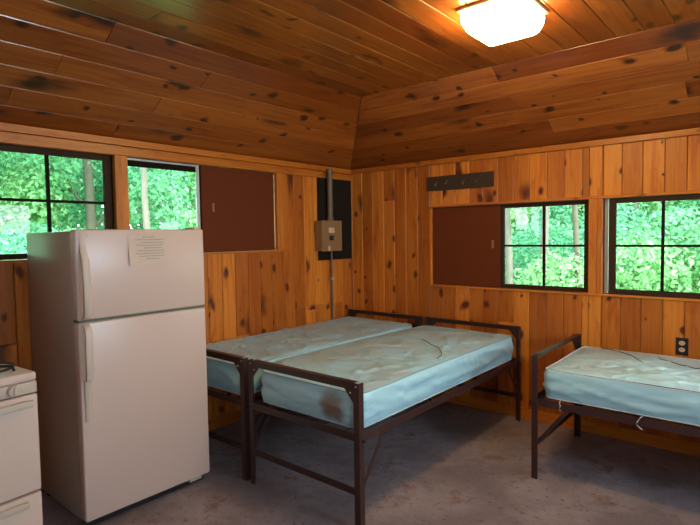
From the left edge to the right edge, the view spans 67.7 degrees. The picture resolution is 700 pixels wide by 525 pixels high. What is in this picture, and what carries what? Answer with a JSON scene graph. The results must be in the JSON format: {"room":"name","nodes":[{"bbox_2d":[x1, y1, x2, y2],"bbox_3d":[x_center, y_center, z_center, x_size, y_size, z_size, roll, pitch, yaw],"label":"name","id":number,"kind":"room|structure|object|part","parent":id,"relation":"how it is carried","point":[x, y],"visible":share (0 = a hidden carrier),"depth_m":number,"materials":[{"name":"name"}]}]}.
{"room":"dormitory","nodes":[
{"label":"dormitory","id":0,"kind":"room"},
{"bbox_2d":[0,139,351,419],"bbox_3d":[-1.994,0.226,2.916,0.120,2.227,6.340,2,4,40],"label":"wall","id":1,"kind":"structure","parent":0,"point":[247,294],"depth_m":4.30,"materials":[{"name":"brown wood"}]},
{"bbox_2d":[0,144,112,259],"bbox_3d":[-1.791,-0.348,3.114,0.028,0.643,0.739,2,4,40],"label":"window","id":2,"kind":"structure","parent":1,"relation":"in","point":[106,160],"depth_m":3.13,"materials":[{"name":"brown wood"}]},
{"bbox_2d":[110,155,123,228],"bbox_3d":[-1.541,-0.365,3.417,0.138,0.654,0.044,2,4,40],"label":"trim","id":3,"kind":"structure","parent":1,"relation":"attached to","point":[116,168],"depth_m":3.37,"materials":[{"name":"brown wood"}]},
{"bbox_2d":[121,156,129,228],"bbox_3d":[-1.515,-0.368,3.454,0.130,0.654,0.044,2,4,40],"label":"trim","id":4,"kind":"structure","parent":1,"relation":"attached to","point":[124,165],"depth_m":3.41,"materials":[{"name":"brown wood"}]},
{"bbox_2d":[0,250,284,262],"bbox_3d":[-1.331,-0.051,3.684,0.128,0.013,2.235,2,4,40],"label":"trim","id":5,"kind":"structure","parent":1,"relation":"attached to","point":[208,253],"depth_m":3.99,"materials":[{"name":"brown wood"}]},
{"bbox_2d":[37,406,277,489],"bbox_3d":[-1.928,1.297,2.927,0.014,0.085,6.100,2,4,40],"label":"baseboard","id":6,"kind":"structure","parent":1,"relation":"attached to","point":[235,416],"depth_m":4.05,"materials":[{"name":"brown wood"}]},
{"bbox_2d":[127,158,202,229],"bbox_3d":[-1.302,-0.384,3.689,0.036,0.649,0.589,2,4,40],"label":"window","id":7,"kind":"structure","parent":1,"relation":"in","point":[133,162],"depth_m":3.78,"materials":[{"name":"metal"}]},
{"bbox_2d":[0,131,351,180],"bbox_3d":[-1.956,-0.688,2.826,0.016,0.060,6.100,2,4,40],"label":"trim","id":8,"kind":"structure","parent":1,"relation":"attached to","point":[5,137],"depth_m":3.52,"materials":[{"name":"brown wood"}]},
{"bbox_2d":[0,122,351,174],"bbox_3d":[-1.951,-0.742,2.819,0.030,0.045,6.100,2,4,40],"label":"trim","id":9,"kind":"structure","parent":1,"relation":"attached to","point":[5,127],"depth_m":3.51,"materials":[{"name":"brown wood"}]},
{"bbox_2d":[201,166,274,252],"bbox_3d":[-0.878,-0.414,4.169,0.016,0.647,0.716,2,4,40],"label":"shutter","id":10,"kind":"object","parent":1,"relation":"attached to","point":[238,205],"visible":0.92,"depth_m":4.14,"materials":[{"name":"brown wood"}]},
{"bbox_2d":[273,173,284,249],"bbox_3d":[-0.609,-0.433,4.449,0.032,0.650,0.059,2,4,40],"label":"trim","id":11,"kind":"structure","parent":1,"relation":"attached to","point":[277,176],"depth_m":4.43,"materials":[{"name":"brown wood"}]},
{"bbox_2d":[328,251,333,319],"bbox_3d":[-0.172,0.551,4.961,0.041,1.318,0.044,2,4,40],"label":"cable conduit","id":12,"kind":"object","parent":1,"relation":"attached to","point":[331,278],"visible":0.42,"depth_m":4.93,"materials":[{"name":"metal"}]},
{"bbox_2d":[317,177,351,260],"bbox_3d":[-0.144,-0.411,4.984,0.014,0.764,0.473,2,4,40],"label":"board","id":13,"kind":"object","parent":1,"relation":"attached to","point":[341,188],"visible":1,"depth_m":5.02,"materials":[{"name":"black paint"}]},
{"bbox_2d":[315,220,341,250],"bbox_3d":[-0.191,-0.247,4.836,0.112,0.281,0.276,2,4,40],"label":"box","id":14,"kind":"object","parent":13,"relation":"attached to","point":[328,234],"visible":1,"depth_m":4.77,"materials":[{"name":"beige metal"}]},
{"bbox_2d":[326,169,333,220],"bbox_3d":[-0.187,-0.627,4.841,0.064,0.475,0.066,2,4,40],"label":"conduit pipe","id":15,"kind":"object","parent":14,"relation":"attached to","point":[329,172],"visible":0.94,"depth_m":4.82,"materials":[{"name":"grey metal"}]},
{"bbox_2d":[0,0,699,169],"bbox_3d":[-0.095,-0.978,1.234,4.915,0.527,6.115,2,4,40],"label":"ceiling","id":16,"kind":"structure","parent":0,"point":[343,84],"depth_m":3.11,"materials":[{"name":"brown wood"}]},
{"bbox_2d":[456,0,548,45],"bbox_3d":[0.737,-1.159,2.517,0.330,0.118,0.330,2,4,40],"label":"ceiling light","id":17,"kind":"object","parent":16,"relation":"attached to","point":[492,22],"visible":1,"depth_m":2.44,"materials":[{"name":"beige glass"}]},
{"bbox_3d":[0.736,-1.210,2.514,0.330,0.016,0.330,2,4,40],"label":"rim plate","id":18,"kind":"part","parent":17,"relation":"part of","materials":[{"name":"white metal"}]},
{"bbox_2d":[41,399,699,524],"bbox_3d":[-0.059,1.451,1.357,5.140,0.120,6.340,2,4,40],"label":"floor","id":19,"kind":"structure","parent":0,"point":[449,463],"depth_m":3.08,"materials":[{"name":"concrete"}]},
{"bbox_2d":[0,361,42,524],"bbox_3d":[-1.737,0.810,2.139,0.700,1.130,0.600,1,4,35],"label":"gas stove","id":20,"kind":"object","parent":19,"relation":"on","point":[20,472],"visible":1,"depth_m":2.14,"materials":[{"name":"metal"}]},
{"bbox_3d":[-1.362,0.523,2.112,0.018,0.048,0.048,1,4,35],"label":"knob","id":21,"kind":"part","parent":20,"relation":"part of","materials":[{"name":"white plastic"}]},
{"bbox_3d":[-1.466,1.014,1.964,0.022,0.028,0.480,1,4,35],"label":"handle","id":22,"kind":"part","parent":20,"relation":"part of","materials":[{"name":"white metal"}]},
{"bbox_3d":[-1.459,0.594,1.934,0.016,0.030,0.540,1,4,35],"label":"handle","id":23,"kind":"part","parent":20,"relation":"part of","materials":[{"name":"white metal"}]},
{"bbox_2d":[0,364,35,386],"bbox_3d":[-1.758,0.484,2.134,0.660,0.037,0.600,1,4,35],"label":"cooktop","id":24,"kind":"object","parent":20,"relation":"in","point":[16,376],"depth_m":2.15,"materials":[{"name":"metal"}]},
{"bbox_3d":[-1.498,0.534,1.957,0.028,0.050,0.600,1,4,35],"label":"control panel","id":25,"kind":"part","parent":20,"relation":"part of","materials":[{"name":"white metal"}]},
{"bbox_3d":[-1.492,0.767,1.968,0.032,0.410,0.596,1,4,35],"label":"oven door","id":26,"kind":"part","parent":20,"relation":"part of","materials":[{"name":"metal"}]},
{"bbox_3d":[-1.487,1.151,1.987,0.032,0.338,0.596,1,4,35],"label":"broiler drawer","id":27,"kind":"part","parent":20,"relation":"part of","materials":[{"name":"metal"}]},
{"bbox_2d":[26,227,209,524],"bbox_3d":[-1.313,0.564,3.015,0.709,1.521,0.720,2,4,40],"label":"refrigerator","id":28,"kind":"object","parent":19,"relation":"on","point":[118,347],"visible":1,"depth_m":2.76,"materials":[{"name":"metal"}]},
{"bbox_3d":[-1.286,0.067,2.528,0.062,0.427,0.034,2,4,40],"label":"handle","id":29,"kind":"part","parent":28,"relation":"part of","materials":[{"name":"plastic"}]},
{"bbox_3d":[-1.278,0.544,2.552,0.060,0.486,0.036,2,4,40],"label":"handle","id":30,"kind":"part","parent":28,"relation":"part of","materials":[{"name":"plastic"}]},
{"bbox_3d":[-1.110,0.045,2.811,0.059,0.446,0.720,2,4,40],"label":"freezer door","id":31,"kind":"part","parent":28,"relation":"part of","materials":[{"name":"metal"}]},
{"bbox_3d":[-1.100,0.777,2.848,0.059,0.995,0.720,2,4,40],"label":"door","id":32,"kind":"part","parent":28,"relation":"part of","materials":[{"name":"metal"}]},
{"bbox_2d":[128,235,169,264],"bbox_3d":[-1.071,-0.071,2.795,0.013,0.155,0.234,2,4,40],"label":"paper notice","id":33,"kind":"object","parent":28,"relation":"attached to","point":[143,249],"visible":1,"depth_m":2.79,"materials":[{"name":"grey paper"}]},
{"bbox_2d":[206,309,422,480],"bbox_3d":[-0.309,0.883,4.135,0.862,0.742,1.992,2,4,40],"label":"frame","id":34,"kind":"object","parent":19,"relation":"on","point":[241,363],"visible":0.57,"depth_m":3.15,"materials":[{"name":"brown metal"}]},
{"bbox_3d":[-0.939,0.830,3.387,0.765,0.038,0.032,2,4,40],"label":"rail","id":35,"kind":"part","parent":34,"relation":"part of","materials":[{"name":"brown metal"}]},
{"bbox_3d":[-0.941,0.577,3.376,0.765,0.036,0.036,2,4,40],"label":"rail","id":36,"kind":"part","parent":34,"relation":"part of","materials":[{"name":"brown metal"}]},
{"bbox_3d":[-0.629,0.939,3.135,0.036,0.742,0.036,2,4,40],"label":"post","id":37,"kind":"part","parent":34,"relation":"part of","materials":[{"name":"brown metal"}]},
{"bbox_3d":[-0.011,0.801,3.878,0.034,0.044,1.906,2,4,40],"label":"rail","id":38,"kind":"part","parent":34,"relation":"part of","materials":[{"name":"brown metal"}]},
{"bbox_2d":[206,316,411,394],"bbox_3d":[-0.332,0.658,4.132,0.813,0.208,1.935,2,4,40],"label":"mattress","id":39,"kind":"object","parent":34,"relation":"on","point":[224,375],"visible":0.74,"depth_m":3.83,"materials":[{"name":"fabric"}]},
{"bbox_3d":[0.011,0.828,5.135,0.036,0.742,0.036,2,4,40],"label":"post","id":40,"kind":"part","parent":34,"relation":"part of","materials":[{"name":"brown metal"}]},
{"bbox_3d":[0.313,0.484,4.859,0.765,0.036,0.036,2,4,40],"label":"rail","id":41,"kind":"part","parent":34,"relation":"part of","materials":[{"name":"brown metal"}]},
{"bbox_3d":[0.624,0.845,4.618,0.036,0.742,0.036,2,4,40],"label":"post","id":42,"kind":"part","parent":34,"relation":"part of","materials":[{"name":"brown metal"}]},
{"bbox_2d":[248,317,520,524],"bbox_3d":[0.366,0.902,3.566,0.862,0.742,1.992,2,4,40],"label":"frame","id":43,"kind":"object","parent":19,"relation":"on","point":[354,390],"visible":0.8,"depth_m":2.86,"materials":[{"name":"brown metal"}]},
{"bbox_3d":[-0.568,0.940,3.083,0.036,0.742,0.036,2,4,40],"label":"post","id":44,"kind":"part","parent":43,"relation":"part of","materials":[{"name":"brown metal"}]},
{"bbox_3d":[0.065,0.803,3.814,0.034,0.044,1.906,2,4,40],"label":"rail","id":45,"kind":"part","parent":43,"relation":"part of","materials":[{"name":"brown metal"}]},
{"bbox_3d":[-0.264,0.849,2.818,0.765,0.038,0.032,2,4,40],"label":"rail","id":46,"kind":"part","parent":43,"relation":"part of","materials":[{"name":"brown metal"}]},
{"bbox_3d":[-0.266,0.596,2.807,0.765,0.036,0.036,2,4,40],"label":"rail","id":47,"kind":"part","parent":43,"relation":"part of","materials":[{"name":"brown metal"}]},
{"bbox_3d":[0.045,0.957,2.566,0.036,0.742,0.036,2,4,40],"label":"post","id":48,"kind":"part","parent":43,"relation":"part of","materials":[{"name":"brown metal"}]},
{"bbox_2d":[260,325,513,428],"bbox_3d":[0.329,0.675,3.577,0.905,0.212,1.935,2,4,40],"label":"mattress","id":49,"kind":"object","parent":43,"relation":"on","point":[398,371],"visible":0.91,"depth_m":3.13,"materials":[{"name":"fabric"}]},
{"bbox_3d":[0.686,0.847,4.566,0.036,0.742,0.036,2,4,40],"label":"post","id":50,"kind":"part","parent":43,"relation":"part of","materials":[{"name":"brown metal"}]},
{"bbox_3d":[0.664,0.820,3.309,0.034,0.044,1.906,2,4,40],"label":"rail","id":51,"kind":"part","parent":43,"relation":"part of","materials":[{"name":"brown metal"}]},
{"bbox_3d":[0.987,0.503,4.290,0.765,0.036,0.036,2,4,40],"label":"rail","id":52,"kind":"part","parent":43,"relation":"part of","materials":[{"name":"brown metal"}]},
{"bbox_3d":[1.299,0.864,4.049,0.036,0.742,0.036,2,4,40],"label":"post","id":53,"kind":"part","parent":43,"relation":"part of","materials":[{"name":"brown metal"}]},
{"bbox_2d":[531,333,699,478],"bbox_3d":[2.104,0.916,2.778,1.992,0.742,0.862,2,4,40],"label":"frame","id":54,"kind":"object","parent":19,"relation":"on","point":[538,398],"visible":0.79,"depth_m":3.06,"materials":[{"name":"brown metal"}]},
{"bbox_3d":[1.103,0.915,3.099,0.036,0.742,0.036,2,4,40],"label":"post","id":55,"kind":"part","parent":54,"relation":"part of","materials":[{"name":"brown metal"}]},
{"bbox_3d":[1.358,0.796,3.401,0.032,0.038,0.765,2,4,40],"label":"rail","id":56,"kind":"part","parent":54,"relation":"part of","materials":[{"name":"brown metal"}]},
{"bbox_3d":[1.356,0.543,3.387,0.036,0.036,0.765,2,4,40],"label":"rail","id":57,"kind":"part","parent":54,"relation":"part of","materials":[{"name":"brown metal"}]},
{"bbox_3d":[1.620,0.877,3.711,0.036,0.742,0.036,2,4,40],"label":"post","id":58,"kind":"part","parent":54,"relation":"part of","materials":[{"name":"brown metal"}]},
{"bbox_3d":[1.850,0.844,2.475,1.906,0.044,0.034,2,4,40],"label":"rail","id":59,"kind":"part","parent":54,"relation":"part of","materials":[{"name":"brown metal"}]},
{"bbox_2d":[542,346,699,429],"bbox_3d":[2.118,0.727,2.758,1.952,0.264,0.869,2,4,40],"label":"mattress","id":60,"kind":"object","parent":54,"relation":"on","point":[663,387],"visible":1,"depth_m":2.89,"materials":[{"name":"fabric"}]},
{"bbox_2d":[350,134,699,443],"bbox_3d":[1.929,0.130,3.670,5.140,2.227,0.120,2,4,40],"label":"wall","id":61,"kind":"structure","parent":0,"point":[390,260],"depth_m":4.06,"materials":[{"name":"brown wood"}]},
{"bbox_2d":[429,208,432,283],"bbox_3d":[0.748,-0.147,4.644,0.017,0.674,0.128,2,4,40],"label":"trim","id":62,"kind":"structure","parent":61,"relation":"attached to","point":[430,209],"depth_m":4.60,"materials":[{"name":"brown wood"}]},
{"bbox_2d":[427,171,493,190],"bbox_3d":[0.902,-0.678,4.368,0.618,0.122,0.066,2,4,40],"label":"coat rack","id":63,"kind":"object","parent":61,"relation":"attached to","point":[479,179],"visible":1,"depth_m":4.36,"materials":[{"name":"brown wood"}]},
{"bbox_2d":[433,204,499,287],"bbox_3d":[0.972,-0.139,4.410,0.624,0.672,0.016,2,4,40],"label":"shutter","id":64,"kind":"object","parent":61,"relation":"attached to","point":[466,239],"visible":1,"depth_m":4.39,"materials":[{"name":"brown wood"}]},
{"bbox_2d":[351,127,699,173],"bbox_3d":[1.869,-0.838,3.567,4.900,0.041,0.022,2,4,40],"label":"trim","id":65,"kind":"structure","parent":61,"relation":"attached to","point":[693,131],"depth_m":3.90,"materials":[{"name":"brown wood"}]},
{"bbox_2d":[500,200,588,291],"bbox_3d":[1.481,-0.126,4.012,0.693,0.669,0.028,2,4,40],"label":"window","id":66,"kind":"structure","parent":61,"relation":"in","point":[585,203],"depth_m":4.00,"materials":[{"name":"brown wood"}]},
{"bbox_2d":[429,190,699,207],"bbox_3d":[1.810,-0.464,3.722,2.815,0.020,0.134,2,4,40],"label":"trim","id":67,"kind":"structure","parent":61,"relation":"attached to","point":[691,191],"depth_m":3.78,"materials":[{"name":"brown wood"}]},
{"bbox_2d":[430,284,699,301],"bbox_3d":[1.820,0.228,3.758,2.815,0.016,0.132,2,4,40],"label":"trim","id":68,"kind":"structure","parent":61,"relation":"attached to","point":[453,286],"depth_m":3.82,"materials":[{"name":"brown wood"}]},
{"bbox_2d":[432,391,699,456],"bbox_3d":[1.909,1.203,3.667,4.880,0.085,0.014,2,4,40],"label":"baseboard","id":69,"kind":"structure","parent":61,"relation":"attached to","point":[672,444],"depth_m":3.77,"materials":[{"name":"brown wood"}]},
{"bbox_2d":[588,199,596,293],"bbox_3d":[1.773,-0.118,3.776,0.055,0.677,0.132,2,4,40],"label":"trim","id":70,"kind":"structure","parent":61,"relation":"attached to","point":[592,239],"depth_m":3.72,"materials":[{"name":"brown wood"}]},
{"bbox_2d":[597,198,604,293],"bbox_3d":[1.810,-0.117,3.749,0.034,0.677,0.126,2,4,40],"label":"trim","id":71,"kind":"structure","parent":61,"relation":"attached to","point":[600,278],"depth_m":3.70,"materials":[{"name":"brown wood"}]},
{"bbox_2d":[604,194,699,298],"bbox_3d":[2.090,-0.109,3.487,0.728,0.670,0.048,2,4,40],"label":"window","id":72,"kind":"structure","parent":61,"relation":"in","point":[610,245],"depth_m":3.61,"materials":[{"name":"brown wood"}]},
{"bbox_3d":[1.832,-0.117,3.727,0.025,0.670,0.015,2,4,40],"label":"storm frame","id":73,"kind":"part","parent":72,"relation":"part of","materials":[{"name":"metal"}]},
{"bbox_2d":[676,337,688,355],"bbox_3d":[2.168,0.549,3.407,0.070,0.114,0.012,2,4,40],"label":"wall outlet","id":74,"kind":"object","parent":61,"relation":"attached to","point":[681,343],"visible":1,"depth_m":3.40,"materials":[{"name":"black plastic"}]},
{"label":"outside","id":75,"kind":"structure","parent":0,"visible":0},
{"bbox_3d":[2.861,1.699,5.524,64.000,0.120,64.000,2,4,40],"label":"ground","id":76,"kind":"structure","parent":75,"visible":0},
{"bbox_2d":[0,151,67,240],"bbox_3d":[-8.906,-2.069,12.982,4.064,7.007,4.124,0,3,11],"label":"tree","id":77,"kind":"object","parent":76,"relation":"on","point":[1,152],"visible":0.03,"depth_m":12.67,"materials":[{"name":"green plant"}]},
{"bbox_2d":[0,221,68,259],"bbox_3d":[-5.488,0.502,8.924,2.882,2.414,2.344,2,4,40],"label":"shrub","id":78,"kind":"object","parent":76,"relation":"on","point":[18,243],"visible":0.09,"depth_m":8.68,"materials":[{"name":"green plant"}]},
{"bbox_2d":[0,161,80,252],"bbox_3d":[-7.792,-2.108,10.777,4.906,7.277,3.803,1,4,35],"label":"tree","id":79,"kind":"object","parent":76,"relation":"on","point":[21,211],"visible":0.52,"depth_m":11.01,"materials":[{"name":"green plant"}]},
{"bbox_2d":[0,153,152,239],"bbox_3d":[-10.283,-3.497,17.490,8.473,10.126,5.494,2,4,40],"label":"tree","id":80,"kind":"object","parent":76,"relation":"on","point":[14,162],"visible":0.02,"depth_m":16.38,"materials":[{"name":"green plant"}]},
{"bbox_2d":[0,151,194,231],"bbox_3d":[-6.142,-2.057,11.901,4.436,7.008,4.071,-3,3,-33],"label":"tree","id":81,"kind":"object","parent":76,"relation":"on","point":[88,169],"visible":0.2,"depth_m":11.54,"materials":[{"name":"green plant"}]},
{"bbox_2d":[51,157,195,228],"bbox_3d":[-5.860,-2.170,13.599,3.973,7.066,3.250,1,3,34],"label":"tree","id":82,"kind":"object","parent":76,"relation":"on","point":[98,185],"visible":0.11,"depth_m":13.26,"materials":[{"name":"green plant"}]},
{"bbox_2d":[64,167,194,227],"bbox_3d":[-6.641,-2.254,16.032,4.103,7.014,4.250,1,4,36],"label":"tree","id":83,"kind":"object","parent":76,"relation":"on","point":[79,207],"visible":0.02,"depth_m":14.79,"materials":[{"name":"green plant"}]},
{"bbox_2d":[141,167,149,228],"bbox_3d":[-3.679,-2.620,8.105,3.700,8.443,4.355,-1,3,-10],"label":"tree","id":84,"kind":"object","parent":76,"relation":"on","point":[144,191],"visible":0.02,"depth_m":8.26,"materials":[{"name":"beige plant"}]},
{"bbox_2d":[156,173,195,228],"bbox_3d":[-5.489,-3.912,22.183,7.884,10.168,5.104,2,4,40],"label":"tree","id":85,"kind":"object","parent":76,"relation":"on","point":[194,213],"visible":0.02,"depth_m":22.73,"materials":[{"name":"green plant"}]},
{"bbox_2d":[169,171,196,227],"bbox_3d":[-3.129,-2.251,14.343,3.887,7.082,3.607,-3,3,-33],"label":"tree","id":86,"kind":"object","parent":76,"relation":"on","point":[190,176],"visible":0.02,"depth_m":13.44,"materials":[{"name":"green plant"}]},
{"bbox_2d":[505,208,512,283],"bbox_3d":[2.724,-2.257,8.701,3.935,7.473,3.743,2,4,40],"label":"tree","id":87,"kind":"object","parent":76,"relation":"on","point":[508,237],"visible":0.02,"depth_m":8.91,"materials":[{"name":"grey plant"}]},
{"bbox_2d":[505,218,582,282],"bbox_3d":[3.667,0.163,11.745,3.317,2.343,2.368,2,4,43],"label":"shrub","id":88,"kind":"object","parent":76,"relation":"on","point":[569,233],"visible":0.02,"depth_m":10.59,"materials":[{"name":"green plant"}]},
{"bbox_2d":[539,206,549,284],"bbox_3d":[3.139,-2.300,8.616,3.433,7.554,4.274,2,4,40],"label":"tree","id":89,"kind":"object","parent":76,"relation":"on","point":[547,207],"visible":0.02,"depth_m":8.50,"materials":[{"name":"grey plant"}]},
{"bbox_2d":[510,205,583,243],"bbox_3d":[3.802,-2.134,13.559,3.744,6.710,4.342,-1,3,-5],"label":"tree","id":90,"kind":"object","parent":76,"relation":"on","point":[517,215],"visible":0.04,"depth_m":12.19,"materials":[{"name":"green plant"}]},
{"bbox_2d":[505,203,647,281],"bbox_3d":[5.007,-0.042,11.816,3.280,2.904,2.426,2,4,40],"label":"shrub","id":91,"kind":"object","parent":76,"relation":"on","point":[567,212],"visible":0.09,"depth_m":11.56,"materials":[{"name":"green plant"}]},
{"bbox_2d":[572,205,580,286],"bbox_3d":[3.676,-2.225,8.138,3.944,7.430,3.432,-2,3,-22],"label":"tree","id":92,"kind":"object","parent":76,"relation":"on","point":[575,221],"visible":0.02,"depth_m":8.19,"materials":[{"name":"grey plant"}]},
{"bbox_2d":[505,219,650,286],"bbox_3d":[4.356,0.366,9.807,3.039,2.408,2.292,2,4,43],"label":"shrub","id":93,"kind":"object","parent":76,"relation":"on","point":[523,254],"visible":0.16,"depth_m":9.67,"materials":[{"name":"green plant"}]},
{"bbox_2d":[518,203,684,285],"bbox_3d":[6.244,-2.069,13.561,4.482,6.508,4.289,2,4,40],"label":"tree","id":94,"kind":"object","parent":76,"relation":"on","point":[582,211],"visible":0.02,"depth_m":13.72,"materials":[{"name":"green plant"}]},
{"bbox_2d":[511,234,699,292],"bbox_3d":[4.210,0.567,8.310,3.102,2.024,1.924,0,3,23],"label":"shrub","id":95,"kind":"object","parent":76,"relation":"on","point":[652,282],"visible":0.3,"depth_m":7.88,"materials":[{"name":"green plant"}]},
{"bbox_2d":[569,202,689,281],"bbox_3d":[10.230,-4.108,18.741,8.266,10.078,5.477,2,4,40],"label":"tree","id":96,"kind":"object","parent":76,"relation":"on","point":[685,263],"visible":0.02,"depth_m":17.57,"materials":[{"name":"green plant"}]},
{"bbox_2d":[579,199,699,247],"bbox_3d":[6.185,-1.990,12.035,4.599,6.512,4.217,2,4,40],"label":"tree","id":97,"kind":"object","parent":76,"relation":"on","point":[635,206],"visible":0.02,"depth_m":11.06,"materials":[{"name":"green plant"}]},
{"bbox_2d":[616,205,699,291],"bbox_3d":[5.468,0.276,8.016,2.260,2.446,3.130,-2,3,-18],"label":"shrub","id":98,"kind":"object","parent":76,"relation":"on","point":[689,229],"visible":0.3,"depth_m":8.54,"materials":[{"name":"green plant"}]},
{"bbox_2d":[617,200,699,288],"bbox_3d":[9.198,-2.123,13.816,4.330,6.510,4.041,-3,3,-32],"label":"tree","id":99,"kind":"object","parent":76,"relation":"on","point":[640,205],"visible":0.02,"depth_m":13.77,"materials":[{"name":"green plant"}]},
{"bbox_2d":[644,200,699,255],"bbox_3d":[7.867,-1.973,11.152,3.474,6.506,4.283,-3,4,-41],"label":"tree","id":100,"kind":"object","parent":76,"relation":"on","point":[657,202],"visible":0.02,"depth_m":11.42,"materials":[{"name":"green plant"}]}
]}

